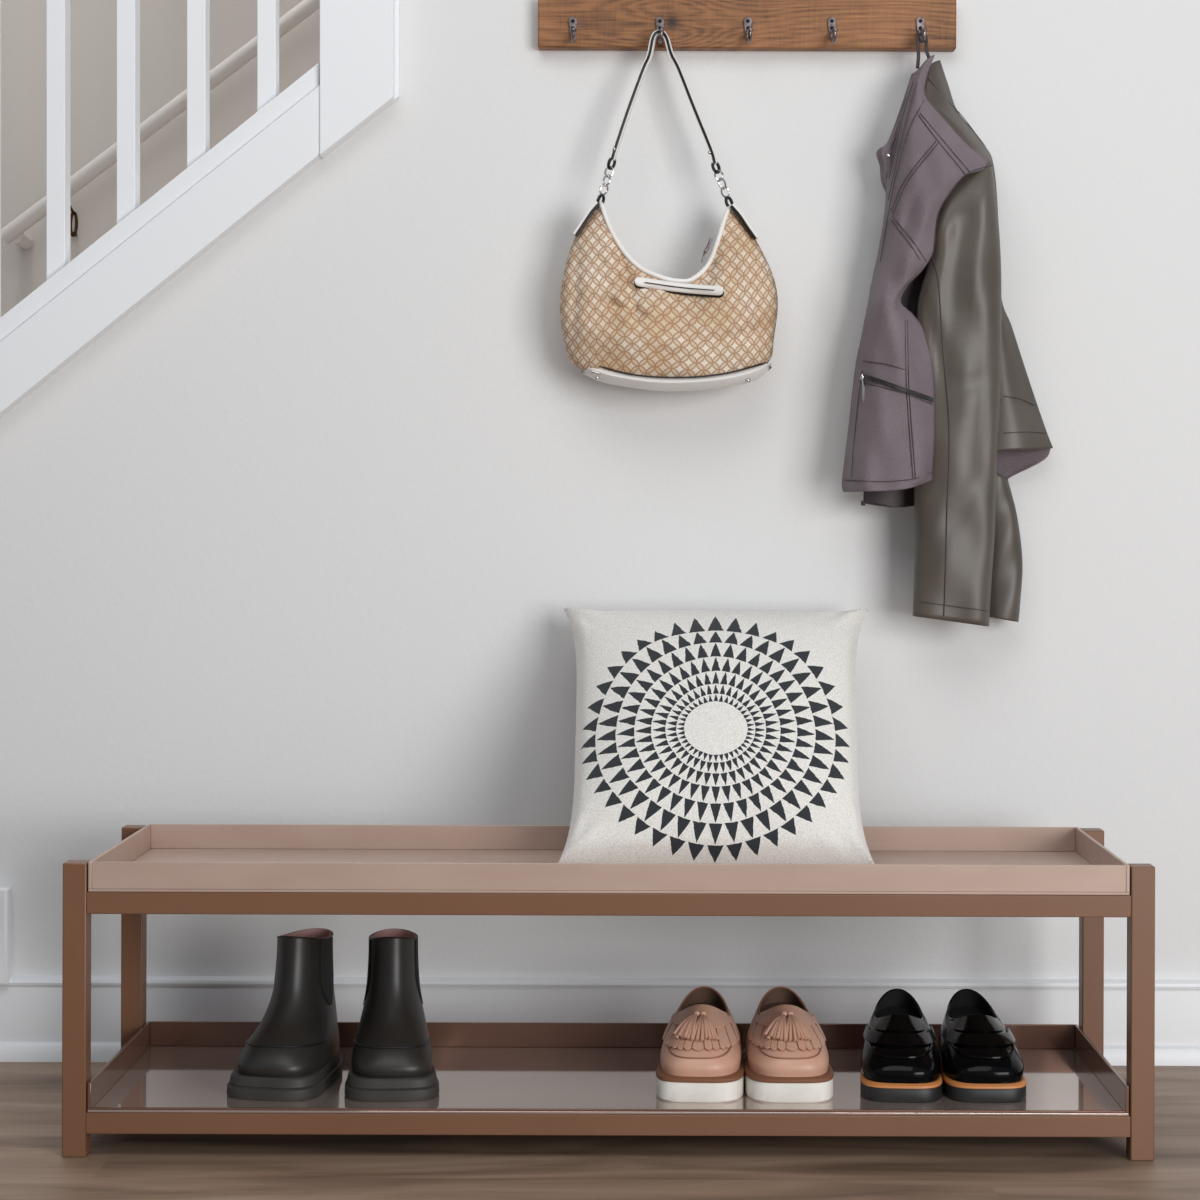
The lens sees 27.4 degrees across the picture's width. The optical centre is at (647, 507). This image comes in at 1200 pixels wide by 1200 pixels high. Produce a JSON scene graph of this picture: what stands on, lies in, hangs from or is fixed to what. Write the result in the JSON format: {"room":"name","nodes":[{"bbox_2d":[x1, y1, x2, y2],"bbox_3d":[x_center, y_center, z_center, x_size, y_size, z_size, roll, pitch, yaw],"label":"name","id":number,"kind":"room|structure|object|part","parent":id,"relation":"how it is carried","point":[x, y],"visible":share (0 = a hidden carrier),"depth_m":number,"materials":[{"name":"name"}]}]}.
{"room":"home entryway","nodes":[
{"label":"home entryway","id":0,"kind":"room"},
{"bbox_2d":[1,0,319,316],"bbox_3d":[-1.646,-1.340,3.990,5.700,4.300,0.100,0,0,0],"label":"wall","id":1,"kind":"structure","parent":0,"point":[93,23],"depth_m":3.94,"materials":[{"name":"grey paint"}]},
{"bbox_2d":[1,0,319,249],"bbox_3d":[-0.577,-0.757,3.901,0.890,0.689,0.077,0,0,0],"label":"stair handrail","id":2,"kind":"object","parent":1,"relation":"attached to","point":[14,231],"visible":0.8,"depth_m":3.87,"materials":[{"name":"white paint"}]},
{"bbox_2d":[0,0,1199,978],"bbox_3d":[1.038,-0.582,3.240,5.928,2.600,0.100,0,0,0],"label":"wall","id":3,"kind":"structure","parent":0,"point":[306,535],"depth_m":3.19,"materials":[{"name":"white paint"}]},
{"bbox_2d":[0,885,11,984],"bbox_3d":[-0.874,0.552,3.177,0.100,0.126,0.026,0,0,0],"label":"electrical outlet","id":4,"kind":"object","parent":3,"relation":"attached to","point":[5,890],"depth_m":3.17,"materials":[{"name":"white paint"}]},
{"bbox_2d":[0,85,321,417],"bbox_3d":[-1.075,0.030,3.177,1.310,1.156,0.034,0,0,0],"label":"trim","id":5,"kind":"structure","parent":3,"relation":"attached to","point":[288,147],"depth_m":3.16,"materials":[{"name":"white paint"}]},
{"bbox_2d":[0,0,319,341],"bbox_3d":[-1.074,-0.468,3.200,1.349,1.962,0.080,0,0,0],"label":"stair railing","id":6,"kind":"object","parent":5,"relation":"on","point":[61,273],"visible":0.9,"depth_m":3.18,"materials":[{"name":"white paint"}]},
{"bbox_2d":[320,0,395,158],"bbox_3d":[-0.374,-0.912,3.224,0.097,0.918,0.133,0,0,0],"label":"newel post","id":7,"kind":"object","parent":3,"relation":"attached to","point":[357,37],"depth_m":3.16,"materials":[{"name":"white paint"}]},
{"bbox_2d":[395,0,399,99],"bbox_3d":[-0.328,-0.953,3.186,0.014,0.858,0.008,0,0,0],"label":"trim","id":8,"kind":"structure","parent":3,"relation":"attached to","point":[397,2],"depth_m":3.18,"materials":[{"name":"white paint"}]},
{"bbox_2d":[0,985,1199,1045],"bbox_3d":[1.323,0.671,3.183,5.350,0.097,0.015,0,0,0],"label":"baseboard","id":9,"kind":"structure","parent":3,"relation":"attached to","point":[28,1013],"depth_m":3.17,"materials":[{"name":"white paint"}]},
{"bbox_2d":[0,1042,1199,1065],"bbox_3d":[1.322,0.708,3.169,5.350,0.024,0.012,0,0,0],"label":"trim","id":10,"kind":"structure","parent":3,"relation":"attached to","point":[1165,1055],"depth_m":3.16,"materials":[{"name":"white paint"}]},
{"bbox_2d":[7,976,1199,988],"bbox_3d":[1.585,0.619,3.181,4.825,0.010,0.018,0,0,0],"label":"trim","id":11,"kind":"structure","parent":3,"relation":"attached to","point":[14,980],"depth_m":3.17,"materials":[{"name":"white paint"}]},
{"bbox_2d":[538,0,955,51],"bbox_3d":[0.128,-0.625,3.160,0.539,0.066,0.058,0,0,0],"label":"coat rack","id":12,"kind":"object","parent":3,"relation":"attached to","point":[563,25],"visible":1,"depth_m":3.17,"materials":[{"name":"brown wood"}]},
{"bbox_2d":[560,30,777,390],"bbox_3d":[0.027,-0.380,3.123,0.278,0.464,0.109,0,0,0],"label":"handbag","id":13,"kind":"object","parent":12,"relation":"hanging from","point":[625,323],"visible":1,"depth_m":3.09,"materials":[{"name":"beige fabric"}]},
{"bbox_3d":[0.036,-0.167,3.120,0.242,0.038,0.088,0,0,0],"label":"panel","id":14,"kind":"part","parent":13,"relation":"part of","materials":[{"name":"white leather"}]},
{"bbox_3d":[0.074,-0.326,3.111,0.014,0.032,0.006,0,0,0],"label":"zip pull","id":15,"kind":"part","parent":13,"relation":"part of","materials":[{"name":"grey metal"}]},
{"bbox_2d":[842,32,1052,625],"bbox_3d":[0.386,-0.229,3.116,0.279,0.758,0.095,0,0,-12],"label":"leather jacket","id":16,"kind":"object","parent":12,"relation":"hanging from","point":[944,410],"visible":1,"depth_m":3.09,"materials":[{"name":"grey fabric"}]},
{"bbox_3d":[0.270,-0.151,3.086,0.006,0.034,0.007,0,0,0],"label":"zip pull","id":17,"kind":"part","parent":16,"relation":"part of","materials":[{"name":"silver metal"}]},
{"bbox_3d":[0.342,-0.298,3.095,0.182,0.557,0.070,0,0,-14],"label":"panel","id":18,"kind":"part","parent":16,"relation":"part of","materials":[{"name":"leather"}]},
{"bbox_3d":[0.436,-0.323,3.132,0.175,0.501,0.052,0,0,-7],"label":"panel","id":19,"kind":"part","parent":16,"relation":"part of","materials":[{"name":"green leather"}]},
{"bbox_2d":[0,1062,1199,1199],"bbox_3d":[-0.003,0.755,0.815,9.000,0.080,6.250,0,0,0],"label":"floor","id":20,"kind":"structure","parent":0,"point":[33,1166],"depth_m":2.68,"materials":[{"name":"brown wood"}]},
{"bbox_2d":[62,824,1154,1160],"bbox_3d":[-0.043,0.553,2.864,1.200,0.324,0.328,0,0,0],"label":"bench","id":21,"kind":"object","parent":20,"relation":"on","point":[165,1077],"visible":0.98,"depth_m":2.70,"materials":[{"name":"wood"}]},
{"bbox_3d":[-0.630,0.551,2.713,0.026,0.323,0.026,0,0,0],"label":"leg","id":22,"kind":"part","parent":21,"relation":"part of","materials":[{"name":"brown wood"}]},
{"bbox_3d":[-0.630,0.551,3.015,0.026,0.323,0.026,0,0,0],"label":"leg","id":23,"kind":"part","parent":21,"relation":"part of","materials":[{"name":"brown wood"}]},
{"bbox_2d":[227,928,342,1101],"bbox_3d":[-0.408,0.577,2.846,0.110,0.169,0.211,0,0,10],"label":"boot","id":24,"kind":"object","parent":21,"relation":"on","point":[293,1054],"visible":1,"depth_m":2.81,"materials":[{"name":"black leather"}]},
{"bbox_2d":[344,929,438,1101],"bbox_3d":[-0.296,0.577,2.845,0.110,0.169,0.211,0,0,-5],"label":"boot","id":25,"kind":"object","parent":21,"relation":"on","point":[392,1060],"visible":1,"depth_m":2.79,"materials":[{"name":"black leather"}]},
{"bbox_3d":[-0.044,0.678,2.714,1.147,0.023,0.026,0,0,0],"label":"long rail","id":26,"kind":"part","parent":21,"relation":"part of","materials":[{"name":"brown wood"}]},
{"bbox_2d":[87,1021,1128,1115],"bbox_3d":[-0.044,0.649,2.864,1.144,0.033,0.325,0,0,0],"label":"tray","id":27,"kind":"object","parent":21,"relation":"on","point":[164,1068],"depth_m":2.85,"materials":[{"name":"wood"}]},
{"bbox_2d":[88,824,1129,894],"bbox_3d":[-0.043,0.407,2.864,1.144,0.033,0.325,0,0,0],"label":"tray","id":28,"kind":"object","parent":21,"relation":"on","point":[155,859],"depth_m":2.70,"materials":[{"name":"wood"}]},
{"bbox_3d":[-0.043,0.436,2.714,1.147,0.024,0.026,0,0,0],"label":"long rail","id":29,"kind":"part","parent":21,"relation":"part of","materials":[{"name":"brown wood"}]},
{"bbox_2d":[656,986,743,1102],"bbox_3d":[0.063,0.618,2.849,0.103,0.091,0.216,0,0,3],"label":"loafer","id":30,"kind":"object","parent":21,"relation":"on","point":[701,1060],"visible":1,"depth_m":2.77,"materials":[{"name":"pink leather"}]},
{"bbox_2d":[558,608,874,863],"bbox_3d":[0.086,0.273,2.993,0.389,0.293,0.279,0,0,0],"label":"throw cushion","id":31,"kind":"object","parent":21,"relation":"on","point":[703,736],"visible":0.99,"depth_m":2.92,"materials":[{"name":"fabric"}]},
{"bbox_2d":[744,986,833,1102],"bbox_3d":[0.159,0.618,2.849,0.103,0.091,0.216,0,0,0],"label":"loafer","id":32,"kind":"object","parent":21,"relation":"on","point":[786,1058],"visible":0.99,"depth_m":2.77,"materials":[{"name":"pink leather"}]},
{"bbox_2d":[860,989,941,1102],"bbox_3d":[0.292,0.620,2.850,0.095,0.089,0.213,0,0,4],"label":"loafer","id":33,"kind":"object","parent":21,"relation":"on","point":[901,1062],"visible":1,"depth_m":2.77,"materials":[{"name":"black leather"}]},
{"bbox_2d":[938,989,1026,1102],"bbox_3d":[0.381,0.620,2.851,0.095,0.089,0.213,0,0,0],"label":"loafer","id":34,"kind":"object","parent":21,"relation":"on","point":[981,1061],"visible":0.98,"depth_m":2.78,"materials":[{"name":"black leather"}]},
{"bbox_3d":[0.543,0.555,3.015,0.026,0.323,0.026,0,0,0],"label":"leg","id":35,"kind":"part","parent":21,"relation":"part of","materials":[{"name":"brown wood"}]},
{"bbox_3d":[0.543,0.555,2.713,0.026,0.323,0.026,0,0,0],"label":"leg","id":36,"kind":"part","parent":21,"relation":"part of","materials":[{"name":"brown wood"}]}
]}

